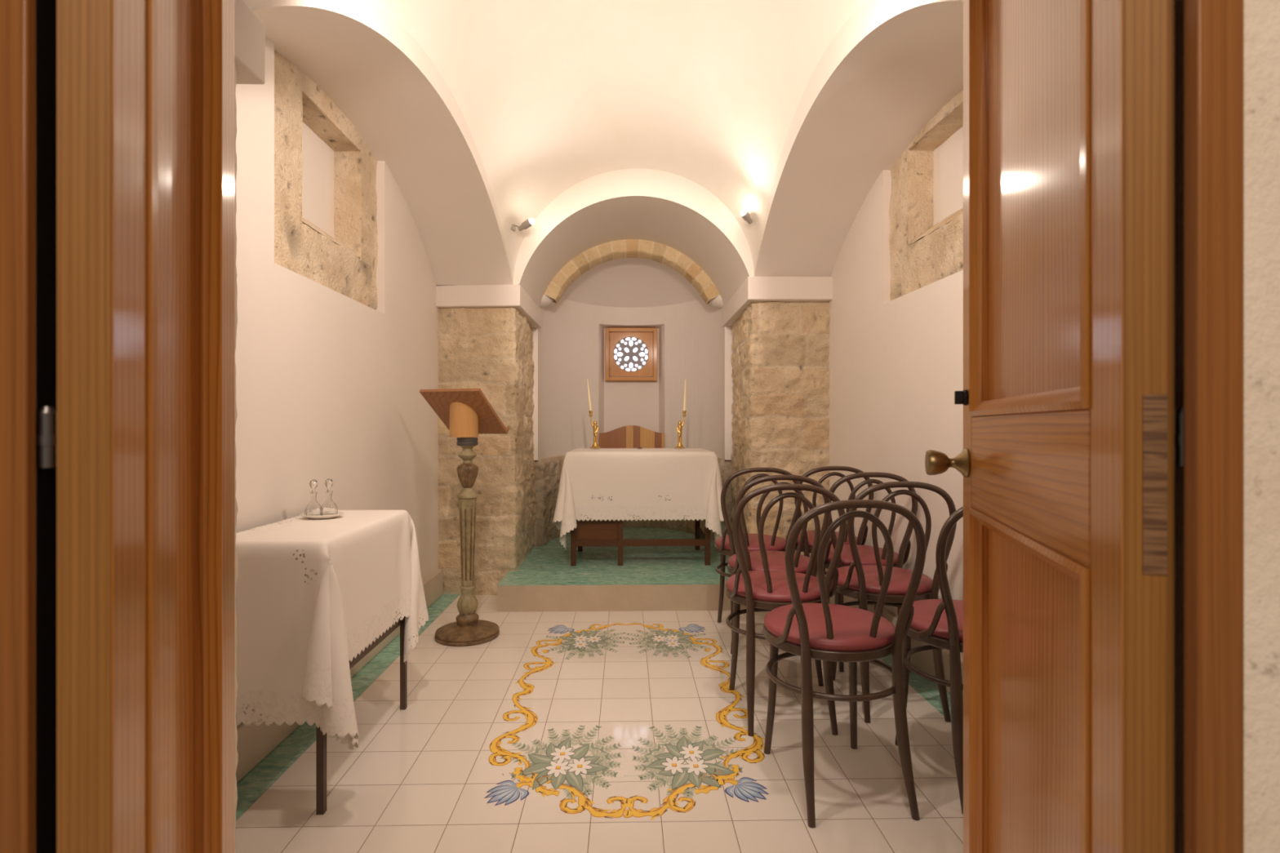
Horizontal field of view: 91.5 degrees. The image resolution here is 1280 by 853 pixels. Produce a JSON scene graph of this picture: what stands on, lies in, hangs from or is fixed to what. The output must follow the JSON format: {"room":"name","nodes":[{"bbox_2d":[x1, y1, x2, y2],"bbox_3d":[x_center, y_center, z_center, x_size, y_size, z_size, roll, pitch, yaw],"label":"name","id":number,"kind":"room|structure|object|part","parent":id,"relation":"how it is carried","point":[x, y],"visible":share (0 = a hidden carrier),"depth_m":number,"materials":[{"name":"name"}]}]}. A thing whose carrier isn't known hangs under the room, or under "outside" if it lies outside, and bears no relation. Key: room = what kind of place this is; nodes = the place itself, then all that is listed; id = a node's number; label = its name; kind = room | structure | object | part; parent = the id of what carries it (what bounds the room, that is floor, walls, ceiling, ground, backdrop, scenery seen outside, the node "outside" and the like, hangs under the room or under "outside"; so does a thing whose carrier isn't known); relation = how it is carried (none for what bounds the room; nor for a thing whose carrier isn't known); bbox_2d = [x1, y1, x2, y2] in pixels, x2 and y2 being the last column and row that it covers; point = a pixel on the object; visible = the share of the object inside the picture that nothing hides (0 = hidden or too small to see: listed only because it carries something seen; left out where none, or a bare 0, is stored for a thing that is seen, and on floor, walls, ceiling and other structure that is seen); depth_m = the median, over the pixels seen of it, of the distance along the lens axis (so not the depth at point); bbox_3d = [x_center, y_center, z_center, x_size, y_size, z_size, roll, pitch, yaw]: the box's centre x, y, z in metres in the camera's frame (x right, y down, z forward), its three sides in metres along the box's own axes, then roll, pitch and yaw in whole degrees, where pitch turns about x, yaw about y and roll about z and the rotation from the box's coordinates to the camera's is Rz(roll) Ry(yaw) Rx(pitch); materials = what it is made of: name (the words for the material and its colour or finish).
{"room":"chapel","nodes":[
{"label":"chapel","id":0,"kind":"room"},
{"bbox_2d":[235,0,439,714],"bbox_3d":[-1.390,-0.197,2.760,0.165,2.620,2.820,0,0,-1],"label":"wall","id":1,"kind":"structure","parent":0,"point":[329,383],"depth_m":2.69,"materials":[{"name":"white paint"}]},
{"bbox_2d":[274,49,377,309],"bbox_3d":[-1.403,-1.034,2.712,0.137,0.907,1.010,0,0,-1],"label":"window","id":2,"kind":"structure","parent":1,"relation":"in","point":[347,266],"depth_m":2.69,"materials":[{"name":"beige stone"}]},
{"bbox_2d":[235,568,443,782],"bbox_3d":[-1.300,1.028,2.752,0.055,0.170,2.760,0,0,-1],"label":"baseboard","id":3,"kind":"structure","parent":1,"relation":"attached to","point":[255,743],"depth_m":2.12,"materials":[{"name":"paint"}]},
{"bbox_2d":[249,0,512,284],"bbox_3d":[-1.242,-1.227,2.741,0.880,0.600,2.697,0,0,-1],"label":"arch","id":4,"kind":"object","parent":1,"relation":"attached to","point":[395,97],"depth_m":2.88,"materials":[{"name":"white paint"}]},
{"bbox_2d":[435,284,542,328],"bbox_3d":[-1.089,-0.857,4.527,0.625,0.140,0.940,0,0,-1],"label":"trim","id":5,"kind":"structure","parent":1,"relation":"attached to","point":[455,295],"depth_m":4.08,"materials":[{"name":"white paint"}]},
{"bbox_2d":[437,306,536,595],"bbox_3d":[-0.901,0.153,4.433,0.487,1.920,0.993,0,0,31],"label":"pillar","id":6,"kind":"structure","parent":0,"point":[489,349],"depth_m":4.13,"materials":[{"name":"stone"}]},
{"bbox_2d":[243,0,867,307],"bbox_3d":[-0.092,-1.601,3.205,1.680,1.348,3.628,0,0,-1],"label":"ceiling","id":7,"kind":"structure","parent":0,"point":[552,96],"depth_m":3.54,"materials":[{"name":"paint"}]},
{"bbox_2d":[511,217,534,231],"bbox_3d":[-0.742,-1.285,3.933,0.179,0.104,0.051,0,0,25],"label":"wall spotlight","id":8,"kind":"object","parent":7,"relation":"attached to","point":[528,223],"visible":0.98,"depth_m":3.90,"materials":[{"name":"beige metal"}]},
{"bbox_3d":[-0.810,-1.292,3.966,0.022,0.090,0.048,0,0,18],"label":"wall plate","id":9,"kind":"part","parent":8,"relation":"part of","materials":[{"name":"beige metal"}]},
{"bbox_3d":[-0.676,-1.285,3.902,0.033,0.033,0.033,0,0,-1],"label":"bulb","id":10,"kind":"part","parent":8,"relation":"part of","materials":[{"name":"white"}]},
{"bbox_2d":[740,209,752,224],"bbox_3d":[0.676,-1.305,3.873,0.052,0.103,0.149,0,0,42],"label":"wall spotlight","id":11,"kind":"object","parent":7,"relation":"attached to","point":[745,215],"visible":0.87,"depth_m":3.83,"materials":[{"name":"beige metal"}]},
{"bbox_3d":[0.634,-1.314,3.833,0.033,0.033,0.033,0,0,-1],"label":"bulb","id":12,"kind":"part","parent":11,"relation":"part of","materials":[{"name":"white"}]},
{"bbox_2d":[235,594,963,852],"bbox_3d":[0.120,1.113,1.353,3.100,0.001,5.700,0,0,-1],"label":"floor","id":13,"kind":"structure","parent":0,"point":[559,731],"depth_m":2.10,"materials":[{"name":"white tile"}]},
{"bbox_2d":[289,520,407,814],"bbox_3d":[-1.084,0.725,2.126,0.338,0.776,0.684,0,0,-1],"label":"side table","id":14,"kind":"object","parent":13,"relation":"on","point":[321,740],"visible":0.23,"depth_m":1.80,"materials":[{"name":"grey wood"}]},
{"bbox_3d":[-0.918,0.732,1.798,0.021,0.763,0.021,0,0,-1],"label":"leg","id":15,"kind":"part","parent":14,"relation":"part of","materials":[{"name":"brown wood"}]},
{"bbox_2d":[235,510,428,749],"bbox_3d":[-1.026,0.653,2.127,0.462,0.651,0.877,0,0,-1],"label":"lace tablecloth","id":16,"kind":"object","parent":14,"relation":"on","point":[297,640],"visible":0.93,"depth_m":1.77,"materials":[{"name":"fabric"}]},
{"bbox_2d":[299,511,344,519],"bbox_3d":[-1.139,0.320,2.237,0.148,0.015,0.118,0,0,-1],"label":"dish","id":17,"kind":"object","parent":16,"relation":"on","point":[326,517],"visible":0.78,"depth_m":2.20,"materials":[{"name":"white ceramic"}]},
{"bbox_2d":[304,479,322,515],"bbox_3d":[-1.160,0.254,2.219,0.057,0.134,0.058,0,0,-1],"label":"glass cruet","id":18,"kind":"object","parent":17,"relation":"on","point":[313,508],"visible":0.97,"depth_m":2.21,"materials":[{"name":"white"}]},
{"bbox_2d":[304,491,322,515],"bbox_3d":[-1.160,0.277,2.219,0.057,0.088,0.058,0,0,-1],"label":"bottle","id":19,"kind":"object","parent":18,"relation":"attached to","point":[313,508],"depth_m":2.20,"materials":[{"name":"clear glass"}]},
{"bbox_2d":[321,478,337,515],"bbox_3d":[-1.121,0.254,2.249,0.057,0.134,0.058,0,0,-1],"label":"glass cruet","id":20,"kind":"object","parent":17,"relation":"on","point":[329,507],"visible":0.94,"depth_m":2.24,"materials":[{"name":"white"}]},
{"bbox_2d":[321,490,337,515],"bbox_3d":[-1.121,0.277,2.249,0.057,0.088,0.058,0,0,-1],"label":"bottle","id":21,"kind":"object","parent":20,"relation":"attached to","point":[329,508],"depth_m":2.24,"materials":[{"name":"clear glass"}]},
{"bbox_3d":[-0.925,0.754,2.127,0.016,0.022,0.635,0,0,-1],"label":"rail","id":22,"kind":"part","parent":14,"relation":"part of","materials":[{"name":"brown wood"}]},
{"bbox_3d":[-0.932,0.732,2.461,0.021,0.763,0.021,0,0,-1],"label":"leg","id":23,"kind":"part","parent":14,"relation":"part of","materials":[{"name":"brown wood"}]},
{"bbox_2d":[419,388,509,646],"bbox_3d":[-0.929,0.460,3.320,0.359,1.306,0.334,0,0,17],"label":"lectern","id":24,"kind":"object","parent":13,"relation":"on","point":[467,413],"visible":1,"depth_m":3.27,"materials":[{"name":"brown wood"}]},
{"bbox_2d":[715,467,801,635],"bbox_3d":[0.615,0.662,3.382,0.424,0.907,0.462,0,0,-3],"label":"bentwood chair","id":25,"kind":"object","parent":13,"relation":"on","point":[724,544],"visible":0.52,"depth_m":3.23,"materials":[{"name":"brown wood"}]},
{"bbox_3d":[0.460,0.891,3.529,0.030,0.447,0.059,0,0,-44],"label":"leg","id":26,"kind":"part","parent":25,"relation":"part of","materials":[{"name":"brown wood"}]},
{"bbox_3d":[0.479,0.883,3.194,0.033,0.466,0.102,0,0,12],"label":"leg","id":27,"kind":"part","parent":25,"relation":"part of","materials":[{"name":"brown wood"}]},
{"bbox_3d":[0.614,0.638,3.409,0.406,0.069,0.406,0,0,-3],"label":"seat","id":28,"kind":"part","parent":25,"relation":"part of","materials":[{"name":"red leather"}]},
{"bbox_2d":[727,475,831,686],"bbox_3d":[0.616,0.662,2.892,0.424,0.907,0.462,0,0,-2],"label":"bentwood chair","id":29,"kind":"object","parent":13,"relation":"on","point":[775,559],"visible":0.44,"depth_m":2.73,"materials":[{"name":"brown wood"}]},
{"bbox_3d":[0.463,0.891,3.042,0.030,0.447,0.059,0,0,-43],"label":"leg","id":30,"kind":"part","parent":29,"relation":"part of","materials":[{"name":"brown wood"}]},
{"bbox_3d":[0.615,0.638,2.919,0.406,0.069,0.406,0,0,-2],"label":"seat","id":31,"kind":"part","parent":29,"relation":"part of","materials":[{"name":"red leather"}]},
{"bbox_3d":[0.770,0.883,2.718,0.033,0.466,0.102,0,0,-17],"label":"leg","id":32,"kind":"part","parent":29,"relation":"part of","materials":[{"name":"brown wood"}]},
{"bbox_2d":[724,484,846,736],"bbox_3d":[0.548,0.662,2.472,0.424,0.907,0.462,0,0,-1],"label":"bentwood chair","id":33,"kind":"object","parent":13,"relation":"on","point":[766,590],"visible":0.86,"depth_m":2.31,"materials":[{"name":"brown wood"}]},
{"bbox_3d":[0.398,0.891,2.625,0.030,0.447,0.059,0,0,-42],"label":"leg","id":34,"kind":"part","parent":33,"relation":"part of","materials":[{"name":"brown wood"}]},
{"bbox_3d":[0.405,0.883,2.289,0.033,0.466,0.102,0,0,14],"label":"leg","id":35,"kind":"part","parent":33,"relation":"part of","materials":[{"name":"brown wood"}]},
{"bbox_3d":[0.547,0.638,2.499,0.406,0.069,0.406,0,0,-1],"label":"seat","id":36,"kind":"part","parent":33,"relation":"part of","materials":[{"name":"red leather"}]},
{"bbox_3d":[0.699,0.883,2.296,0.033,0.466,0.102,0,0,-16],"label":"leg","id":37,"kind":"part","parent":33,"relation":"part of","materials":[{"name":"brown wood"}]},
{"bbox_2d":[785,466,873,608],"bbox_3d":[1.030,0.662,3.492,0.424,0.907,0.462,0,0,-1],"label":"bentwood chair","id":38,"kind":"object","parent":13,"relation":"on","point":[860,540],"visible":0.27,"depth_m":3.32,"materials":[{"name":"brown wood"}]},
{"bbox_3d":[0.887,0.883,3.309,0.033,0.466,0.102,0,0,14],"label":"leg","id":39,"kind":"part","parent":38,"relation":"part of","materials":[{"name":"brown wood"}]},
{"bbox_3d":[1.029,0.638,3.519,0.406,0.069,0.406,0,0,-1],"label":"seat","id":40,"kind":"part","parent":38,"relation":"part of","materials":[{"name":"red leather"}]},
{"bbox_2d":[763,499,926,827],"bbox_3d":[0.606,0.662,1.973,0.424,0.907,0.462,0,0,-6],"label":"bentwood chair","id":41,"kind":"object","parent":13,"relation":"on","point":[824,631],"visible":1,"depth_m":1.81,"materials":[{"name":"brown wood"}]},
{"bbox_3d":[0.444,0.891,2.112,0.059,0.447,0.030,0,0,43],"label":"leg","id":42,"kind":"part","parent":41,"relation":"part of","materials":[{"name":"brown wood"}]},
{"bbox_3d":[0.480,0.883,1.778,0.033,0.466,0.102,0,0,9],"label":"leg","id":43,"kind":"part","parent":41,"relation":"part of","materials":[{"name":"brown wood"}]},
{"bbox_3d":[0.603,0.638,2.000,0.406,0.069,0.406,0,0,-6],"label":"seat","id":44,"kind":"part","parent":41,"relation":"part of","materials":[{"name":"red leather"}]},
{"bbox_3d":[0.735,0.891,2.144,0.030,0.447,0.059,0,0,34],"label":"leg","id":45,"kind":"part","parent":41,"relation":"part of","materials":[{"name":"brown wood"}]},
{"bbox_3d":[0.772,0.883,1.810,0.033,0.466,0.102,0,0,-21],"label":"leg","id":46,"kind":"part","parent":41,"relation":"part of","materials":[{"name":"brown wood"}]},
{"bbox_2d":[823,471,917,671],"bbox_3d":[1.071,0.662,3.052,0.424,0.907,0.462,0,0,1],"label":"bentwood chair","id":47,"kind":"object","parent":13,"relation":"on","point":[866,553],"visible":0.45,"depth_m":2.89,"materials":[{"name":"brown wood"}]},
{"bbox_3d":[0.921,0.883,2.874,0.033,0.466,0.102,0,0,16],"label":"leg","id":48,"kind":"part","parent":47,"relation":"part of","materials":[{"name":"brown wood"}]},
{"bbox_3d":[1.071,0.638,3.079,0.406,0.069,0.406,0,0,1],"label":"seat","id":49,"kind":"part","parent":47,"relation":"part of","materials":[{"name":"red leather"}]},
{"bbox_2d":[831,481,956,722],"bbox_3d":[1.005,0.662,2.572,0.424,0.907,0.462,0,0,-1],"label":"bentwood chair","id":50,"kind":"object","parent":13,"relation":"on","point":[857,580],"visible":0.6,"depth_m":2.41,"materials":[{"name":"brown wood"}]},
{"bbox_3d":[0.855,0.891,2.725,0.030,0.447,0.059,0,0,-42],"label":"leg","id":51,"kind":"part","parent":50,"relation":"part of","materials":[{"name":"brown wood"}]},
{"bbox_3d":[0.862,0.883,2.389,0.033,0.466,0.102,0,0,14],"label":"leg","id":52,"kind":"part","parent":50,"relation":"part of","materials":[{"name":"brown wood"}]},
{"bbox_3d":[1.004,0.638,2.599,0.406,0.069,0.406,0,0,-1],"label":"seat","id":53,"kind":"part","parent":50,"relation":"part of","materials":[{"name":"red leather"}]},
{"bbox_3d":[1.156,0.883,2.396,0.033,0.466,0.102,0,0,-16],"label":"leg","id":54,"kind":"part","parent":50,"relation":"part of","materials":[{"name":"brown wood"}]},
{"bbox_2d":[894,506,963,814],"bbox_3d":[1.071,0.662,2.023,0.424,0.907,0.462,0,0,-4],"label":"bentwood chair","id":55,"kind":"object","parent":13,"relation":"on","point":[938,624],"visible":0.4,"depth_m":1.86,"materials":[{"name":"brown wood"}]},
{"bbox_3d":[0.914,0.891,2.167,0.030,0.447,0.059,0,0,-45],"label":"leg","id":56,"kind":"part","parent":55,"relation":"part of","materials":[{"name":"brown wood"}]},
{"bbox_3d":[1.069,0.638,2.050,0.406,0.069,0.406,0,0,-4],"label":"seat","id":57,"kind":"part","parent":55,"relation":"part of","materials":[{"name":"red leather"}]},
{"bbox_3d":[0.938,0.883,1.832,0.033,0.466,0.102,0,0,11],"label":"leg","id":58,"kind":"part","parent":55,"relation":"part of","materials":[{"name":"brown wood"}]},
{"bbox_2d":[497,527,746,612],"bbox_3d":[-0.046,1.034,4.870,1.674,0.157,2.210,0,0,-1],"label":"platform","id":59,"kind":"structure","parent":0,"point":[650,578],"depth_m":3.91,"materials":[{"name":"stone"}]},
{"bbox_2d":[598,425,664,448],"bbox_3d":[-0.078,0.118,5.830,0.614,0.258,0.030,0,0,-1],"label":"chair","id":60,"kind":"object","parent":59,"relation":"on","point":[628,436],"visible":0.66,"depth_m":5.82,"materials":[{"name":"brown wood"}]},
{"bbox_2d":[570,494,710,565],"bbox_3d":[-0.001,0.568,4.591,0.975,0.777,0.640,0,0,-1],"label":"altar table","id":61,"kind":"object","parent":59,"relation":"on","point":[587,533],"visible":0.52,"depth_m":4.29,"materials":[{"name":"brown wood"}]},
{"bbox_3d":[-0.457,0.580,4.291,0.040,0.753,0.040,0,0,-1],"label":"leg","id":62,"kind":"part","parent":61,"relation":"part of","materials":[{"name":"brown wood"}]},
{"bbox_3d":[-0.459,0.580,4.791,0.040,0.753,0.040,0,0,-1],"label":"leg","id":63,"kind":"part","parent":61,"relation":"part of","materials":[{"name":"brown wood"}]},
{"bbox_3d":[-0.295,0.530,4.300,0.293,0.515,0.014,0,0,-1],"label":"panel","id":64,"kind":"part","parent":61,"relation":"part of","materials":[{"name":"brown wood"}]},
{"bbox_3d":[-0.134,0.580,4.298,0.040,0.753,0.040,0,0,-1],"label":"leg","id":65,"kind":"part","parent":61,"relation":"part of","materials":[{"name":"brown wood"}]},
{"bbox_2d":[552,448,724,550],"bbox_3d":[0.000,0.508,4.585,1.207,0.674,0.879,0,0,-1],"label":"altar cloth","id":66,"kind":"object","parent":61,"relation":"on","point":[635,478],"visible":0.98,"depth_m":4.25,"materials":[{"name":"fabric"}]},
{"bbox_2d":[588,410,600,448],"bbox_3d":[-0.347,0.024,4.798,0.080,0.291,0.074,0,0,32],"label":"candlestick","id":67,"kind":"object","parent":66,"relation":"on","point":[595,428],"visible":1,"depth_m":4.78,"materials":[{"name":"gold metal"}]},
{"bbox_2d":[586,378,591,410],"bbox_3d":[-0.387,-0.241,4.793,0.037,0.264,0.022,0,0,-1],"label":"candle","id":68,"kind":"object","parent":67,"relation":"on","point":[588,392],"visible":1,"depth_m":4.79,"materials":[{"name":"beige wax"}]},
{"bbox_2d":[588,410,592,418],"bbox_3d":[-0.379,-0.089,4.793,0.032,0.064,0.032,0,0,-1],"label":"candle cup","id":69,"kind":"object","parent":67,"relation":"on","point":[590,415],"depth_m":4.78,"materials":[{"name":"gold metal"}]},
{"bbox_2d":[674,410,686,448],"bbox_3d":[0.311,0.024,4.813,0.080,0.291,0.074,0,0,-34],"label":"candlestick","id":70,"kind":"object","parent":66,"relation":"on","point":[679,428],"visible":1,"depth_m":4.80,"materials":[{"name":"gold metal"}]},
{"bbox_2d":[683,378,685,410],"bbox_3d":[0.344,-0.242,4.809,0.024,0.264,0.022,0,0,-1],"label":"candle","id":71,"kind":"object","parent":70,"relation":"on","point":[684,399],"visible":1,"depth_m":4.80,"materials":[{"name":"beige wax"}]},
{"bbox_2d":[682,410,686,418],"bbox_3d":[0.342,-0.089,4.809,0.032,0.064,0.032,0,0,-1],"label":"candle cup","id":72,"kind":"object","parent":70,"relation":"on","point":[684,415],"depth_m":4.80,"materials":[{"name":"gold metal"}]},
{"bbox_3d":[0.446,0.580,4.851,0.040,0.753,0.040,0,0,-1],"label":"leg","id":73,"kind":"part","parent":61,"relation":"part of","materials":[{"name":"brown wood"}]},
{"bbox_3d":[0.457,0.800,4.581,0.020,0.045,0.500,0,0,-1],"label":"rail","id":74,"kind":"part","parent":61,"relation":"part of","materials":[{"name":"brown wood"}]},
{"bbox_3d":[0.466,0.580,4.311,0.040,0.753,0.040,0,0,-1],"label":"leg","id":75,"kind":"part","parent":61,"relation":"part of","materials":[{"name":"brown wood"}]},
{"bbox_2d":[519,284,733,470],"bbox_3d":[-0.078,-0.337,5.502,2.490,1.700,1.055,0,0,-1],"label":"wall","id":76,"kind":"structure","parent":0,"point":[693,345],"depth_m":5.68,"materials":[{"name":"white paint"}]},
{"bbox_2d":[539,294,554,307],"bbox_3d":[-0.767,-1.010,5.084,0.135,0.085,0.260,0,0,-1],"label":"trim","id":77,"kind":"structure","parent":76,"relation":"attached to","point":[546,300],"depth_m":5.02,"materials":[{"name":"white paint"}]},
{"bbox_2d":[605,328,657,381],"bbox_3d":[-0.083,-0.691,5.991,0.494,0.503,0.087,0,0,-1],"label":"window","id":78,"kind":"structure","parent":76,"relation":"in","point":[629,352],"depth_m":5.97,"materials":[{"name":"brown wood"}]},
{"bbox_3d":[-0.086,-0.693,5.990,0.320,0.320,0.003,0,0,-1],"label":"pane","id":79,"kind":"part","parent":78,"relation":"part of","materials":[{"name":"white glass"}]},
{"bbox_3d":[-0.083,-0.691,5.986,0.414,0.423,0.035,0,0,-1],"label":"sash","id":80,"kind":"part","parent":78,"relation":"part of","materials":[{"name":"brown wood"}]},
{"bbox_2d":[544,239,719,304],"bbox_3d":[-0.065,-1.267,5.094,1.452,0.508,0.226,0,0,-1],"label":"trim","id":81,"kind":"structure","parent":76,"relation":"attached to","point":[673,259],"depth_m":4.99,"materials":[{"name":"stone"}]},
{"bbox_2d":[533,454,732,546],"bbox_3d":[-0.070,0.607,5.468,1.714,0.712,1.004,0,0,-1],"label":"trim","id":82,"kind":"structure","parent":76,"relation":"attached to","point":[547,478],"depth_m":5.16,"materials":[{"name":"stone"}]},
{"bbox_2d":[708,295,723,308],"bbox_3d":[0.631,-1.010,5.115,0.148,0.085,0.260,0,0,-1],"label":"trim","id":83,"kind":"structure","parent":76,"relation":"attached to","point":[717,302],"depth_m":5.05,"materials":[{"name":"white paint"}]},
{"bbox_2d":[560,257,702,307],"bbox_3d":[-0.078,-1.302,5.477,1.490,0.330,0.955,0,0,-1],"label":"ceiling","id":84,"kind":"structure","parent":0,"point":[630,282],"depth_m":5.61,"materials":[{"name":"white paint"}]},
{"bbox_2d":[513,168,754,284],"bbox_3d":[-0.051,-1.301,4.049,1.566,0.748,0.001,0,0,4],"label":"arch","id":85,"kind":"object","parent":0,"point":[669,186],"depth_m":4.05,"materials":[{"name":"paint"}]},
{"bbox_2d":[730,301,830,577],"bbox_3d":[0.992,0.143,4.484,0.616,1.940,0.982,0,0,-1],"label":"pillar","id":86,"kind":"structure","parent":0,"point":[780,361],"depth_m":4.02,"materials":[{"name":"stone"}]},
{"bbox_2d":[828,126,963,657],"bbox_3d":[1.383,-0.197,2.825,0.165,2.620,2.823,0,0,-4],"label":"wall","id":87,"kind":"structure","parent":0,"point":[896,365],"depth_m":3.10,"materials":[{"name":"white paint"}]},
{"bbox_2d":[721,276,832,327],"bbox_3d":[0.996,-0.881,4.521,0.645,0.148,1.125,0,0,-1],"label":"trim","id":88,"kind":"structure","parent":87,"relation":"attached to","point":[753,288],"depth_m":3.96,"materials":[{"name":"white paint"}]},
{"bbox_2d":[754,0,963,276],"bbox_3d":[1.159,-1.252,2.714,0.800,0.600,2.590,0,0,-1],"label":"arch","id":89,"kind":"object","parent":87,"relation":"attached to","point":[891,68],"depth_m":2.88,"materials":[{"name":"white paint"}]},
{"bbox_2d":[824,574,963,697],"bbox_3d":[1.301,1.028,2.745,0.050,0.170,2.634,0,0,-4],"label":"baseboard","id":90,"kind":"structure","parent":87,"relation":"attached to","point":[923,661],"depth_m":2.82,"materials":[{"name":"paint"}]},
{"bbox_2d":[888,89,963,301],"bbox_3d":[1.404,-1.063,2.737,0.135,0.847,1.067,0,0,-4],"label":"window","id":91,"kind":"structure","parent":87,"relation":"in","point":[930,255],"depth_m":3.07,"materials":[{"name":"beige stone"}]},
{"bbox_2d":[1174,0,1279,852],"bbox_3d":[1.332,-0.327,0.562,1.712,2.920,0.086,0,0,-1],"label":"wall","id":92,"kind":"structure","parent":0,"point":[1261,17],"depth_m":0.50,"materials":[{"name":"stone"}]},
{"bbox_2d":[35,0,56,852],"bbox_3d":[0.009,0.098,0.800,1.435,2.030,0.600,0,0,-1],"label":"trim","id":93,"kind":"structure","parent":92,"relation":"attached to","point":[46,10],"depth_m":0.53,"materials":[{"name":"grey"}]},
{"bbox_2d":[924,0,1183,852],"bbox_3d":[0.484,0.091,0.819,0.104,2.020,0.603,0,0,14],"label":"door","id":94,"kind":"structure","parent":92,"relation":"in","point":[1073,433],"depth_m":0.68,"materials":[{"name":"brown wood"}]},
{"bbox_3d":[0.531,0.063,1.082,0.066,0.050,0.050,0,0,16],"label":"knob","id":95,"kind":"part","parent":94,"relation":"part of","materials":[{"name":"gold metal"}]},
{"bbox_3d":[0.499,-0.408,0.819,0.025,0.782,0.468,0,0,16],"label":"moulding","id":96,"kind":"part","parent":94,"relation":"part of","materials":[{"name":"brown wood"}]},
{"bbox_3d":[0.499,0.553,0.819,0.025,0.835,0.468,0,0,16],"label":"moulding","id":97,"kind":"part","parent":94,"relation":"part of","materials":[{"name":"brown wood"}]},
{"bbox_3d":[0.510,0.059,0.816,0.037,0.153,0.468,0,0,16],"label":"rail","id":98,"kind":"part","parent":94,"relation":"part of","materials":[{"name":"brown wood"}]},
{"bbox_3d":[0.517,-0.408,0.814,0.013,0.792,0.478,0,0,16],"label":"panel","id":99,"kind":"part","parent":94,"relation":"part of","materials":[{"name":"brown wood"}]},
{"bbox_3d":[0.517,0.553,0.814,0.013,0.845,0.478,0,0,16],"label":"panel","id":100,"kind":"part","parent":94,"relation":"part of","materials":[{"name":"brown wood"}]},
{"bbox_2d":[1183,0,1244,852],"bbox_3d":[0.457,0.073,0.499,0.038,2.080,0.018,0,0,-1],"label":"trim","id":101,"kind":"structure","parent":92,"relation":"attached to","point":[1214,29],"depth_m":0.49,"materials":[{"name":"brown wood"}]},
{"bbox_3d":[-0.994,0.153,0.965,0.855,1.920,0.825,0,0,-1],"label":"wall","id":102,"kind":"structure","parent":0,"visible":0},
{"bbox_2d":[235,62,238,852],"bbox_3d":[-0.815,0.161,1.129,0.185,1.905,0.830,0,0,-37],"label":"trim","id":103,"kind":"structure","parent":102,"relation":"attached to","point":[236,68],"depth_m":1.37,"materials":[{"name":"beige paint"}]},
{"bbox_2d":[235,0,265,84],"bbox_3d":[-1.093,-0.857,1.230,0.470,0.140,0.409,0,0,-1],"label":"trim","id":104,"kind":"structure","parent":102,"relation":"on","point":[250,30],"depth_m":1.38,"materials":[{"name":"white paint"}]},
{"bbox_3d":[-1.379,-0.327,0.516,1.665,2.920,0.076,0,0,-1],"label":"wall","id":105,"kind":"structure","parent":0,"visible":0},
{"bbox_2d":[0,0,35,852],"bbox_3d":[-0.515,0.073,0.491,0.073,2.080,0.012,0,0,-1],"label":"trim","id":106,"kind":"structure","parent":105,"relation":"attached to","point":[17,17],"depth_m":0.48,"materials":[{"name":"brown wood"}]},
{"bbox_2d":[35,0,235,852],"bbox_3d":[-0.508,0.091,0.663,0.057,2.020,0.336,0,0,-18],"label":"door","id":107,"kind":"structure","parent":105,"relation":"in","point":[140,438],"depth_m":0.58,"materials":[{"name":"brown wood"}]},
{"bbox_3d":[-0.510,0.086,0.665,0.013,1.780,0.213,0,0,-18],"label":"panel","id":108,"kind":"part","parent":107,"relation":"part of","materials":[{"name":"brown wood"}]},
{"bbox_3d":[-0.493,0.086,0.670,0.025,1.770,0.203,0,0,-18],"label":"moulding","id":109,"kind":"part","parent":107,"relation":"part of","materials":[{"name":"brown wood"}]}
]}

